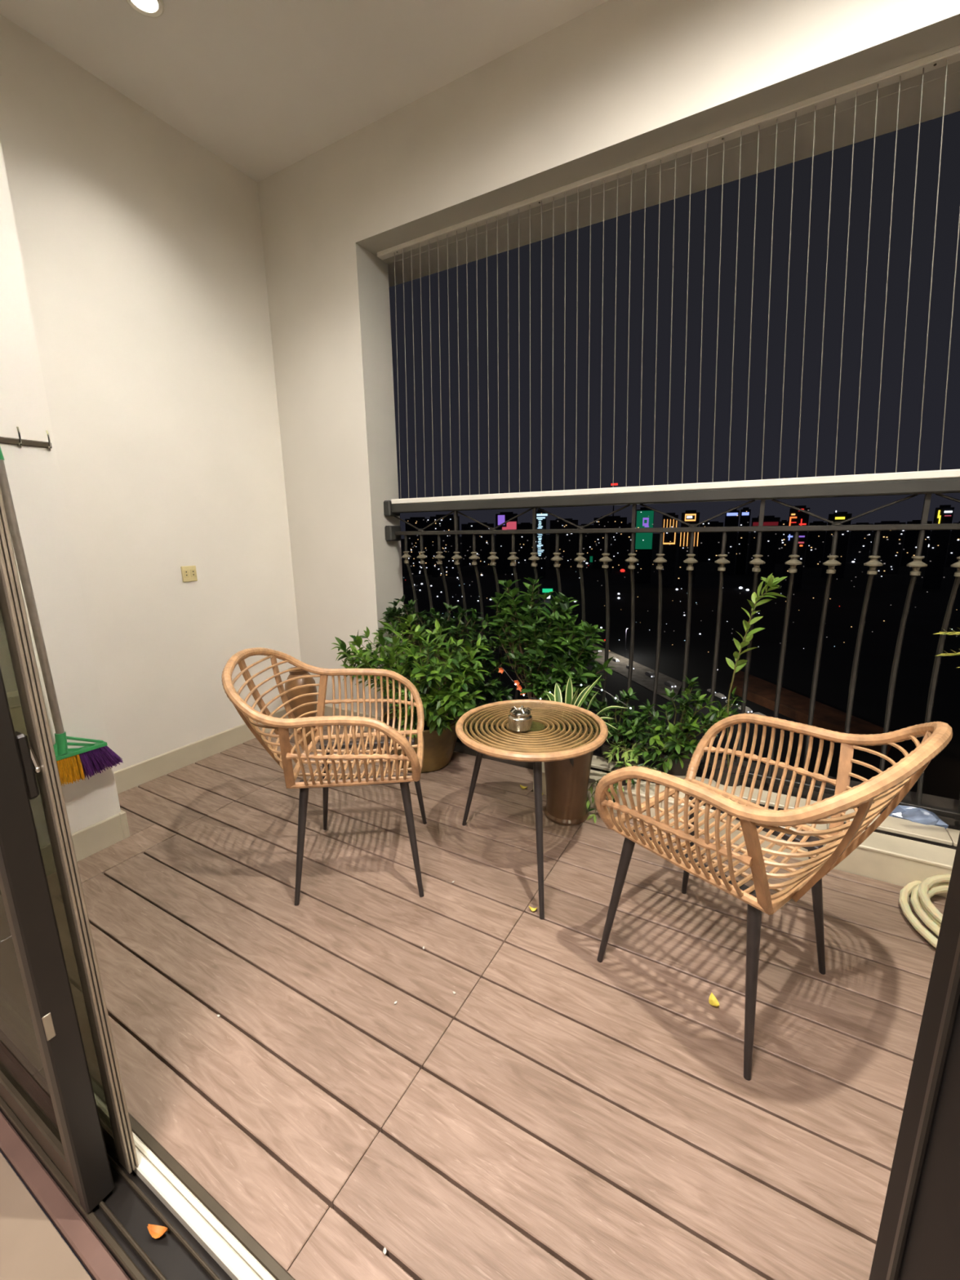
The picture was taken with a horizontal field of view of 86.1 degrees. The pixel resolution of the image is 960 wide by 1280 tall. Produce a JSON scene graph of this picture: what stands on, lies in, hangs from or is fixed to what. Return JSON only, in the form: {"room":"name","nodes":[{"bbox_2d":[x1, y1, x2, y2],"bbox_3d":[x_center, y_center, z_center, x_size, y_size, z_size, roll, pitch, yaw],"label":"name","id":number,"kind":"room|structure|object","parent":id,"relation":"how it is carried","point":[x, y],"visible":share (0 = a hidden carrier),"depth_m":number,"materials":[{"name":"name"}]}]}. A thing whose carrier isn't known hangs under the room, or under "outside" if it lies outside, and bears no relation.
{"room":"apartment balcony","nodes":[
{"label":"apartment balcony","id":0,"kind":"room"},
{"bbox_2d":[0,1151,92,1279],"bbox_3d":[-1.073,1.484,-0.684,5.529,0.060,3.213,6,14,29],"label":"floor","id":1,"kind":"structure","parent":0,"point":[32,1248],"depth_m":0.94,"materials":[{"name":"brown"}]},
{"bbox_2d":[0,140,120,833],"bbox_3d":[-1.873,-0.661,1.725,0.447,3.260,0.572,6,14,29],"label":"wall pier","id":2,"kind":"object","parent":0,"point":[33,473],"visible":0.5,"depth_m":1.85,"materials":[{"name":"paint"}]},
{"bbox_2d":[0,426,52,452],"bbox_3d":[-1.636,-0.666,1.651,0.036,0.071,0.438,6,14,29],"label":"hook rail","id":3,"kind":"object","parent":2,"relation":"attached to","point":[19,442],"visible":1,"depth_m":1.78,"materials":[{"name":"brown metal"}]},
{"bbox_2d":[0,447,123,786],"bbox_3d":[-1.509,-0.069,1.846,0.056,1.215,0.231,6,14,29],"label":"broom","id":4,"kind":"object","parent":3,"relation":"hanging from","point":[73,764],"visible":0.85,"depth_m":1.85,"materials":[{"name":"green plastic"}]},
{"bbox_2d":[71,809,129,862],"bbox_3d":[-1.840,0.826,2.049,0.461,0.136,0.586,6,14,29],"label":"baseboard","id":5,"kind":"object","parent":2,"relation":"attached to","point":[90,840],"visible":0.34,"depth_m":2.09,"materials":[{"name":"tile"}]},
{"bbox_2d":[0,13,301,772],"bbox_3d":[-1.790,-0.831,2.507,0.200,3.260,2.400,6,14,29],"label":"wall","id":6,"kind":"structure","parent":0,"point":[141,248],"depth_m":2.56,"materials":[{"name":"paint"}]},
{"bbox_2d":[180,565,197,582],"bbox_3d":[-1.570,-0.358,2.773,0.013,0.084,0.080,6,14,29],"label":"wall socket","id":7,"kind":"object","parent":6,"relation":"attached to","point":[188,573],"visible":1,"depth_m":2.77,"materials":[{"name":"plastic"}]},
{"bbox_2d":[183,569,189,577],"bbox_3d":[-1.575,-0.355,2.754,0.002,0.040,0.028,6,14,29],"label":"outlet","id":8,"kind":"object","parent":7,"relation":"attached to","point":[186,572],"depth_m":2.75,"materials":[{"name":"brown plastic"}]},
{"bbox_2d":[190,568,195,577],"bbox_3d":[-1.556,-0.363,2.786,0.002,0.040,0.028,6,14,29],"label":"outlet","id":9,"kind":"object","parent":7,"relation":"attached to","point":[193,571],"depth_m":2.78,"materials":[{"name":"brown plastic"}]},
{"bbox_2d":[113,708,288,793],"bbox_3d":[-1.557,0.621,2.987,0.024,0.133,1.390,6,14,29],"label":"baseboard","id":10,"kind":"structure","parent":6,"relation":"attached to","point":[135,775],"depth_m":2.82,"materials":[{"name":"tile"}]},
{"bbox_2d":[0,0,608,182],"bbox_3d":[0.590,-2.290,1.087,5.450,0.120,2.900,6,14,29],"label":"ceiling","id":11,"kind":"structure","parent":0,"point":[264,86],"depth_m":2.13,"materials":[{"name":"paint"}]},
{"bbox_2d":[125,0,164,17],"bbox_3d":[-1.246,-2.372,1.903,0.132,0.008,0.132,6,14,29],"label":"recessed light","id":12,"kind":"object","parent":11,"relation":"in","point":[150,8],"visible":1,"depth_m":1.93,"materials":[{"name":"beige plastic"}]},
{"bbox_2d":[76,725,946,1279],"bbox_3d":[0.496,0.981,1.535,5.050,0.060,2.000,6,14,29],"label":"floor","id":13,"kind":"structure","parent":0,"point":[562,1113],"depth_m":1.31,"materials":[{"name":"brown wood"}]},
{"bbox_2d":[284,666,316,745],"bbox_3d":[-1.072,0.399,3.096,0.184,0.465,0.184,6,14,29],"label":"ceramic jar","id":14,"kind":"object","parent":13,"relation":"on","point":[298,673],"visible":0.62,"depth_m":3.01,"materials":[{"name":"brown ceramic"}]},
{"bbox_2d":[221,647,426,906],"bbox_3d":[-0.536,0.449,1.920,0.649,0.850,0.618,-2,12,-4],"label":"rattan chair","id":15,"kind":"object","parent":13,"relation":"on","point":[280,726],"visible":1,"depth_m":1.77,"materials":[{"name":"beige wicker"}]},
{"bbox_2d":[382,1246,386,1255],"bbox_3d":[-0.169,1.090,0.914,0.006,0.007,0.010,-4,13,-15],"label":"fallen leaves","id":16,"kind":"object","parent":13,"relation":"on","point":[384,1251],"visible":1,"depth_m":0.92,"materials":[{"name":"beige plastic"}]},
{"bbox_2d":[331,613,490,773],"bbox_3d":[-0.396,0.279,2.775,1.059,0.814,0.523,6,14,29],"label":"potted shrub","id":17,"kind":"object","parent":13,"relation":"on","point":[442,708],"visible":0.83,"depth_m":2.63,"materials":[{"name":"green plant"}]},
{"bbox_2d":[379,704,458,773],"bbox_3d":[-0.316,0.544,2.830,0.452,0.272,0.452,6,14,29],"label":"pot","id":18,"kind":"object","parent":17,"relation":"attached to","point":[438,750],"depth_m":2.69,"materials":[{"name":"brown ceramic"}]},
{"bbox_2d":[455,699,608,919],"bbox_3d":[0.195,0.588,1.950,0.566,0.547,0.652,-1,12,1],"label":"round table","id":19,"kind":"object","parent":13,"relation":"on","point":[538,744],"visible":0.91,"depth_m":1.85,"materials":[{"name":"wicker"}]},
{"bbox_2d":[507,705,532,731],"bbox_3d":[0.148,0.285,1.886,0.089,0.080,0.089,6,14,29],"label":"ashtray","id":20,"kind":"object","parent":19,"relation":"on","point":[519,719],"visible":1,"depth_m":1.85,"materials":[{"name":"metal"}]},
{"bbox_2d":[528,906,537,911],"bbox_3d":[0.179,0.904,1.726,0.028,0.017,0.016,2,12,12],"label":"fallen leaf","id":21,"kind":"object","parent":13,"relation":"on","point":[532,909],"visible":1,"depth_m":1.73,"materials":[{"name":"yellow plant"}]},
{"bbox_2d":[543,676,628,825],"bbox_3d":[0.421,0.469,2.238,0.424,0.646,0.267,6,14,29],"label":"spider plant","id":22,"kind":"object","parent":13,"relation":"on","point":[566,784],"visible":0.48,"depth_m":2.21,"materials":[{"name":"green plant"}]},
{"bbox_2d":[586,751,662,822],"bbox_3d":[0.616,0.655,2.293,0.363,0.319,0.199,-1,12,-2],"label":"trailing plant","id":23,"kind":"object","parent":13,"relation":"on","point":[620,763],"visible":0.35,"depth_m":2.27,"materials":[{"name":"green plant"}]},
{"bbox_2d":[708,992,719,1007],"bbox_3d":[0.629,0.972,1.379,0.031,0.017,0.030,-12,16,-41],"label":"fallen leaf","id":24,"kind":"object","parent":13,"relation":"on","point":[713,1001],"visible":1,"depth_m":1.39,"materials":[{"name":"yellow plant"}]},
{"bbox_2d":[594,713,952,1080],"bbox_3d":[0.721,0.555,1.342,0.618,0.850,0.649,-10,15,-37],"label":"rattan chair","id":25,"kind":"object","parent":13,"relation":"on","point":[897,780],"visible":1,"depth_m":1.22,"materials":[{"name":"beige wicker"}]},
{"bbox_2d":[898,874,951,948],"bbox_3d":[1.678,0.892,1.501,0.696,0.082,0.583,6,14,29],"label":"garden hose","id":26,"kind":"object","parent":13,"relation":"on","point":[921,892],"visible":0.82,"depth_m":1.66,"materials":[{"name":"beige rubber"}]},
{"bbox_2d":[257,0,959,716],"bbox_3d":[1.107,-0.786,2.090,5.250,3.260,0.260,6,14,29],"label":"wall","id":27,"kind":"structure","parent":0,"point":[619,82],"depth_m":2.37,"materials":[{"name":"paint"}]},
{"bbox_2d":[315,703,380,732],"bbox_3d":[-0.907,0.518,3.402,0.712,0.138,0.024,6,14,29],"label":"baseboard","id":28,"kind":"structure","parent":27,"relation":"attached to","point":[328,711],"depth_m":3.37,"materials":[{"name":"paint"}]},
{"bbox_2d":[383,477,959,819],"bbox_3d":[1.364,-0.001,2.187,4.355,1.308,0.148,6,14,29],"label":"balcony railing","id":29,"kind":"object","parent":27,"relation":"attached to","point":[914,487],"visible":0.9,"depth_m":2.25,"materials":[{"name":"metal"}]},
{"bbox_2d":[377,44,959,504],"bbox_3d":[1.341,-1.254,1.873,4.320,1.315,0.049,6,14,29],"label":"safety net","id":30,"kind":"object","parent":29,"relation":"attached to","point":[950,55],"visible":1,"depth_m":2.08,"materials":[{"name":"white metal"}]},
{"bbox_2d":[387,71,959,287],"bbox_3d":[1.403,-2.174,1.895,4.800,0.473,0.230,6,14,29],"label":"trim","id":31,"kind":"structure","parent":27,"relation":"attached to","point":[933,91],"depth_m":2.18,"materials":[{"name":"grey paint"}]},
{"bbox_2d":[453,718,959,830],"bbox_3d":[1.318,0.869,2.419,4.500,0.360,0.585,6,14,29],"label":"trim","id":32,"kind":"structure","parent":27,"relation":"attached to","point":[927,799],"depth_m":2.44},
{"bbox_2d":[380,594,513,717],"bbox_3d":[-0.166,0.159,2.978,0.815,0.838,0.333,4,13,21],"label":"potted shrub","id":33,"kind":"object","parent":32,"relation":"on","point":[494,694],"visible":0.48,"depth_m":2.87,"materials":[{"name":"green plant"}]},
{"bbox_2d":[486,576,615,727],"bbox_3d":[0.334,0.164,2.634,0.348,0.958,0.740,-12,16,-41],"label":"potted shrub","id":34,"kind":"object","parent":32,"relation":"on","point":[554,642],"visible":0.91,"depth_m":2.56,"materials":[{"name":"green plant"}]},
{"bbox_2d":[497,667,503,673],"bbox_3d":[0.113,0.156,2.653,0.033,0.035,0.014,6,14,29],"label":"flower","id":35,"kind":"object","parent":34,"relation":"on","point":[500,670],"depth_m":2.65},
{"bbox_2d":[514,680,519,685],"bbox_3d":[0.191,0.218,2.621,0.033,0.035,0.014,6,14,29],"label":"flower","id":36,"kind":"object","parent":34,"relation":"on","point":[517,682],"depth_m":2.62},
{"bbox_2d":[502,668,631,708],"bbox_3d":[0.399,0.240,2.462,0.648,0.133,0.006,6,14,29],"label":"string","id":37,"kind":"object","parent":34,"relation":"attached to","point":[503,668],"visible":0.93,"depth_m":2.42,"materials":[{"name":"grey metal"}]},
{"bbox_2d":[586,687,657,762],"bbox_3d":[0.690,0.456,2.496,0.232,0.435,0.387,-4,13,-13],"label":"bush","id":38,"kind":"object","parent":32,"relation":"on","point":[615,736],"visible":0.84,"depth_m":2.50,"materials":[{"name":"green plant"}]},
{"bbox_2d":[600,733,634,761],"bbox_3d":[0.694,0.578,2.626,0.180,0.140,0.180,6,14,29],"label":"plant","id":39,"kind":"object","parent":38,"relation":"on","point":[605,747],"depth_m":2.58,"materials":[{"name":"green plant"}]},
{"bbox_2d":[622,676,744,776],"bbox_3d":[0.935,0.426,2.390,0.500,0.529,0.323,0,12,4],"label":"bush","id":40,"kind":"object","parent":32,"relation":"on","point":[675,756],"visible":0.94,"depth_m":2.36,"materials":[{"name":"green plant"}]},
{"bbox_2d":[653,743,691,776],"bbox_3d":[0.946,0.600,2.484,0.212,0.150,0.212,6,14,29],"label":"pot","id":41,"kind":"object","parent":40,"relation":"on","point":[676,770],"depth_m":2.40,"materials":[{"name":"brown ceramic"}]},
{"bbox_2d":[711,573,787,786],"bbox_3d":[1.165,0.211,2.245,0.231,1.005,0.148,6,14,29],"label":"sprig","id":42,"kind":"object","parent":32,"relation":"on","point":[770,581],"visible":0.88,"depth_m":2.22,"materials":[{"name":"plant"}]},
{"bbox_2d":[711,759,746,786],"bbox_3d":[1.136,0.637,2.358,0.148,0.125,0.148,6,14,29],"label":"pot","id":43,"kind":"object","parent":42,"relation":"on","point":[735,764],"depth_m":2.32,"materials":[{"name":"beige ceramic"}]},
{"bbox_2d":[888,804,948,829],"bbox_3d":[1.730,0.709,2.027,0.184,0.103,0.080,6,14,29],"label":"plastic bag","id":44,"kind":"object","parent":32,"relation":"on","point":[916,815],"visible":0.56,"depth_m":2.01,"materials":[{"name":"plastic"}]},
{"bbox_2d":[533,761,955,897],"bbox_3d":[1.692,0.849,1.777,3.230,0.180,0.130,6,14,29],"label":"curb","id":45,"kind":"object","parent":27,"relation":"attached to","point":[896,860],"depth_m":1.86,"materials":[{"name":"stone"}]},
{"bbox_2d":[933,628,959,667],"bbox_3d":[1.709,0.312,1.523,0.676,0.976,0.262,1,12,6],"label":"potted palm","id":46,"kind":"object","parent":45,"relation":"on","point":[954,632],"visible":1,"depth_m":1.54,"materials":[{"name":"plant"}]},
{"bbox_2d":[590,755,959,849],"bbox_3d":[1.775,0.811,1.928,3.240,0.167,0.109,6,14,29],"label":"trim","id":47,"kind":"structure","parent":27,"relation":"attached to","point":[935,835],"depth_m":2.00,"materials":[{"name":"stone"}]},
{"bbox_2d":[602,737,642,766],"bbox_3d":[0.689,0.544,2.476,0.199,0.157,0.137,2,13,14],"label":"rosette","id":48,"kind":"object","parent":47,"relation":"on","point":[620,755],"visible":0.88,"depth_m":2.46,"materials":[{"name":"plant"}]},
{"bbox_2d":[615,751,634,766],"bbox_3d":[0.707,0.589,2.497,0.095,0.060,0.095,6,14,29],"label":"plant","id":49,"kind":"object","parent":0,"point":[620,757],"depth_m":2.46,"materials":[{"name":"green plant"}]},
{"bbox_3d":[-0.072,-0.373,0.264,5.050,3.260,0.238,6,14,29],"label":"wall","id":50,"kind":"structure","parent":0,"visible":0},
{"bbox_2d":[0,1111,130,1279],"bbox_3d":[-0.750,1.098,0.954,2.370,0.018,0.029,6,14,29],"label":"floor","id":51,"kind":"structure","parent":50,"relation":"attached to","point":[85,1243],"depth_m":0.98,"materials":[{"name":"stone"}]},
{"bbox_2d":[0,832,959,1279],"bbox_3d":[-0.730,-0.106,0.732,2.400,2.480,0.200,6,14,29],"label":"door frame","id":52,"kind":"structure","parent":50,"relation":"in","point":[918,1237],"depth_m":0.35,"materials":[{"name":"metal"}]},
{"bbox_2d":[0,666,114,1213],"bbox_3d":[-1.224,-0.149,1.011,1.142,2.378,0.071,6,14,29],"label":"door","id":53,"kind":"structure","parent":52,"relation":"attached to","point":[46,1081],"depth_m":0.90,"materials":[{"name":"metal"}]},
{"bbox_2d":[0,486,138,1173],"bbox_3d":[-1.199,-0.164,1.042,1.152,2.364,0.017,6,14,29],"label":"door","id":54,"kind":"structure","parent":52,"relation":"attached to","point":[18,664],"depth_m":0.88,"materials":[{"name":"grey metal"}]},
{"bbox_2d":[146,1223,168,1239],"bbox_3d":[-0.585,1.074,0.934,0.040,0.019,0.017,1,12,7],"label":"fallen leaf","id":55,"kind":"object","parent":52,"relation":"on","point":[155,1231],"visible":1,"depth_m":0.94,"materials":[{"name":"orange plant"}]},
{"label":"outside","id":56,"kind":"structure","parent":0,"visible":0},
{"bbox_2d":[400,530,959,799],"bbox_3d":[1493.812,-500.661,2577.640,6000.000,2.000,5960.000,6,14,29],"label":"ground","id":57,"kind":"structure","parent":56,"point":[928,606],"depth_m":361.00,"materials":[{"name":"black"}]},
{"bbox_2d":[404,516,431,575],"bbox_3d":[-106.910,-163.432,893.791,42.057,97.855,29.940,-2,12,-6],"label":"apartment tower","id":58,"kind":"structure","parent":57,"relation":"on","point":[420,522],"depth_m":879.74,"materials":[{"name":"black"}]},
{"bbox_2d":[430,514,460,577],"bbox_3d":[-57.208,-156.064,850.544,47.111,100.217,33.478,-2,12,-4],"label":"apartment tower","id":59,"kind":"structure","parent":57,"relation":"on","point":[447,541],"depth_m":834.85,"materials":[{"name":"black"}]},
{"bbox_2d":[461,522,493,565],"bbox_3d":[-4.528,-206.500,1104.754,67.747,89.897,47.923,-1,12,0],"label":"tower","id":60,"kind":"structure","parent":57,"relation":"on","point":[483,542],"depth_m":1082.23,"materials":[{"name":"black"}]},
{"bbox_2d":[495,511,517,573],"bbox_3d":[46.522,-169.479,895.973,37.220,104.140,26.654,0,12,3],"label":"tower","id":61,"kind":"structure","parent":57,"relation":"on","point":[503,541],"depth_m":883.72,"materials":[{"name":"black"}]},
{"bbox_2d":[517,522,533,562],"bbox_3d":[105.297,-225.629,1187.173,36.686,89.190,26.180,0,12,5],"label":"tower","id":62,"kind":"structure","parent":57,"relation":"on","point":[525,541],"depth_m":1175.61,"materials":[{"name":"black"}]},
{"bbox_2d":[535,509,547,578],"bbox_3d":[93.521,-146.894,788.052,18.520,104.141,14.600,1,12,7],"label":"tower","id":63,"kind":"structure","parent":57,"relation":"on","point":[540,539],"depth_m":781.40,"materials":[{"name":"black"}]},
{"bbox_2d":[542,588,552,592],"bbox_3d":[79.381,-56.964,603.485,11.912,6.700,0.800,1,12,7],"label":"lit sign","id":64,"kind":"object","parent":57,"relation":"on","point":[544,590],"visible":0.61,"depth_m":602.94,"materials":[{"name":"teal plastic"}]},
{"bbox_2d":[549,518,577,568],"bbox_3d":[160.902,-185.625,988.301,51.979,93.280,36.886,1,12,9],"label":"tower","id":65,"kind":"structure","parent":57,"relation":"on","point":[567,543],"depth_m":971.29,"materials":[{"name":"black"}]},
{"bbox_2d":[577,524,593,561],"bbox_3d":[239.390,-220.875,1167.607,34.160,84.122,24.412,2,12,11],"label":"tower","id":66,"kind":"structure","parent":57,"relation":"on","point":[588,538],"depth_m":1156.25,"materials":[{"name":"black"}]},
{"bbox_2d":[592,515,626,568],"bbox_3d":[245.389,-185.274,973.436,59.160,96.328,41.912,2,13,14],"label":"tower","id":67,"kind":"structure","parent":57,"relation":"on","point":[619,539],"depth_m":953.90,"materials":[{"name":"black"}]},
{"bbox_2d":[609,483,617,573],"bbox_3d":[220.361,-184.179,852.954,10.000,145.807,4.000,6,14,29],"label":"tower","id":68,"kind":"structure","parent":57,"relation":"on","point":[611,484],"depth_m":856.74,"materials":[{"name":"black"}]},
{"bbox_2d":[625,522,635,559],"bbox_3d":[361.770,-237.915,1233.877,21.338,85.773,15.437,3,13,16],"label":"tower","id":69,"kind":"structure","parent":57,"relation":"on","point":[628,548],"depth_m":1228.72,"materials":[{"name":"black"}]},
{"bbox_2d":[633,506,653,582],"bbox_3d":[226.609,-131.185,711.022,22.658,101.952,17.161,3,13,17],"label":"tower","id":70,"kind":"structure","parent":57,"relation":"on","point":[645,516],"depth_m":704.56,"materials":[{"name":"black"}]},
{"bbox_2d":[662,512,678,586],"bbox_3d":[240.418,-114.562,655.285,18.342,92.575,14.600,4,13,20],"label":"tower","id":71,"kind":"structure","parent":57,"relation":"on","point":[669,542],"depth_m":648.76,"materials":[{"name":"black"}]},
{"bbox_2d":[419,538,952,648],"bbox_3d":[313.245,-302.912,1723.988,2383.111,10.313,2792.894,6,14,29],"label":"city lights","id":72,"kind":"object","parent":57,"relation":"on","point":[747,589],"visible":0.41,"depth_m":625.58,"materials":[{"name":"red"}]},
{"bbox_2d":[676,510,699,587],"bbox_3d":[262.473,-114.410,647.022,20.955,95.102,15.123,4,13,21],"label":"tower","id":73,"kind":"structure","parent":57,"relation":"on","point":[691,517],"depth_m":641.20,"materials":[{"name":"black"}]},
{"bbox_2d":[697,520,723,562],"bbox_3d":[489.873,-209.073,1093.216,45.266,84.926,32.186,4,13,23],"label":"tower","id":74,"kind":"structure","parent":57,"relation":"on","point":[709,544],"depth_m":1080.38,"materials":[{"name":"black"}]},
{"bbox_2d":[714,693,725,698],"bbox_3d":[108.829,25.139,232.501,2.100,1.350,5.200,-4,12,-13],"label":"car","id":75,"kind":"object","parent":57,"relation":"on","point":[718,695],"visible":0.98,"depth_m":231.49,"materials":[{"name":"white metal"}]},
{"bbox_2d":[723,508,739,574],"bbox_3d":[391.207,-153.347,803.870,19.099,101.123,14.600,5,13,25],"label":"tower","id":76,"kind":"structure","parent":57,"relation":"on","point":[731,518],"depth_m":796.82,"materials":[{"name":"black"}]},
{"bbox_2d":[735,506,751,573],"bbox_3d":[416.504,-156.734,813.230,13.923,103.030,14.600,5,14,26],"label":"tower","id":77,"kind":"structure","parent":57,"relation":"on","point":[744,519],"depth_m":808.18,"materials":[{"name":"black"}]},
{"bbox_2d":[737,706,752,712],"bbox_3d":[111.043,28.841,214.813,2.310,1.515,5.700,-4,12,-13],"label":"car","id":78,"kind":"object","parent":57,"relation":"on","point":[748,709],"visible":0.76,"depth_m":212.95,"materials":[{"name":"white metal"}]},
{"bbox_2d":[753,711,765,715],"bbox_3d":[112.287,30.656,205.540,2.730,1.845,6.700,-4,12,-13],"label":"car","id":79,"kind":"object","parent":57,"relation":"on","point":[757,713],"visible":0.14,"depth_m":205.94,"materials":[{"name":"white metal"}]},
{"bbox_2d":[746,515,780,576],"bbox_3d":[435.528,-144.937,789.483,37.078,89.425,26.554,6,14,28],"label":"tower","id":80,"kind":"structure","parent":57,"relation":"on","point":[769,539],"depth_m":777.79,"materials":[{"name":"black"}]},
{"bbox_2d":[775,520,788,563],"bbox_3d":[603.759,-196.436,1026.780,14.929,84.846,14.500,6,14,29],"label":"tower","id":81,"kind":"structure","parent":57,"relation":"on","point":[782,537],"depth_m":1022.13,"materials":[{"name":"black"}]},
{"bbox_2d":[781,505,809,591],"bbox_3d":[365.983,-105.856,595.860,19.436,96.869,14.600,6,14,31],"label":"tower","id":82,"kind":"structure","parent":57,"relation":"on","point":[797,517],"depth_m":589.40,"materials":[{"name":"black"}]},
{"bbox_2d":[729,670,892,755],"bbox_3d":[134.187,27.412,215.314,55.334,4.000,81.737,6,14,29],"label":"road","id":83,"kind":"structure","parent":57,"relation":"on","point":[793,705],"depth_m":207.71,"materials":[{"name":"grey asphalt"}]},
{"bbox_2d":[804,520,826,568],"bbox_3d":[599.783,-170.808,917.486,25.831,81.013,18.582,7,14,32],"label":"tower","id":84,"kind":"structure","parent":57,"relation":"on","point":[815,540],"depth_m":911.10,"materials":[{"name":"black"}]},
{"bbox_2d":[821,511,852,577],"bbox_3d":[512.685,-137.563,738.640,26.926,94.154,19.448,7,15,34],"label":"tower","id":85,"kind":"structure","parent":57,"relation":"on","point":[843,535],"depth_m":730.49,"materials":[{"name":"black"}]},
{"bbox_2d":[846,522,873,561],"bbox_3d":[771.515,-198.695,1042.771,34.276,77.465,24.493,8,15,35],"label":"tower","id":86,"kind":"structure","parent":57,"relation":"on","point":[860,540],"depth_m":1034.43,"materials":[{"name":"black"}]},
{"bbox_2d":[867,520,906,574],"bbox_3d":[622.650,-141.888,786.768,36.881,78.982,26.317,9,15,37],"label":"tower","id":87,"kind":"structure","parent":57,"relation":"on","point":[891,542],"depth_m":775.32,"materials":[{"name":"black"}]},
{"bbox_2d":[900,520,932,565],"bbox_3d":[776.601,-172.576,914.387,33.530,80.459,23.971,9,16,39],"label":"tower","id":88,"kind":"structure","parent":57,"relation":"on","point":[911,537],"depth_m":908.22,"materials":[{"name":"black"}]},
{"bbox_2d":[922,504,954,589],"bbox_3d":[532.690,-107.737,596.844,16.054,95.115,14.600,10,16,40],"label":"tower","id":89,"kind":"structure","parent":57,"relation":"on","point":[939,541],"depth_m":592.58,"materials":[{"name":"black"}]},
{"bbox_2d":[945,521,959,567],"bbox_3d":[822.895,-163.025,874.964,33.735,77.042,24.114,10,16,42],"label":"tower","id":90,"kind":"structure","parent":57,"relation":"on","point":[953,552],"depth_m":874.49,"materials":[{"name":"black"}]},
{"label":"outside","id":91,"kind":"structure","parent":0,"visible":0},
{"bbox_2d":[586,644,681,701],"bbox_3d":[80.043,14.859,286.531,70.181,0.500,101.820,6,14,29],"label":"street","id":92,"kind":"structure","parent":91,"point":[638,676],"depth_m":269.91,"materials":[{"name":"grey asphalt"}]},
{"bbox_2d":[612,657,619,662],"bbox_3d":[78.846,11.420,298.157,2.100,1.350,5.200,-4,12,-13],"label":"car","id":93,"kind":"object","parent":92,"relation":"on","point":[615,660],"visible":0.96,"depth_m":296.88,"materials":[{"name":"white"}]},
{"bbox_2d":[644,671,654,677],"bbox_3d":[88.579,17.793,267.174,2.520,1.680,6.200,-4,12,-13],"label":"car","id":94,"kind":"object","parent":92,"relation":"on","point":[649,673],"visible":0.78,"depth_m":265.79,"materials":[{"name":"white"}]},
{"bbox_2d":[664,680,675,687],"bbox_3d":[92.624,21.451,249.947,2.520,1.680,6.200,-4,12,-13],"label":"car","id":95,"kind":"object","parent":92,"relation":"on","point":[668,683],"visible":1,"depth_m":248.90,"materials":[{"name":"white metal"}]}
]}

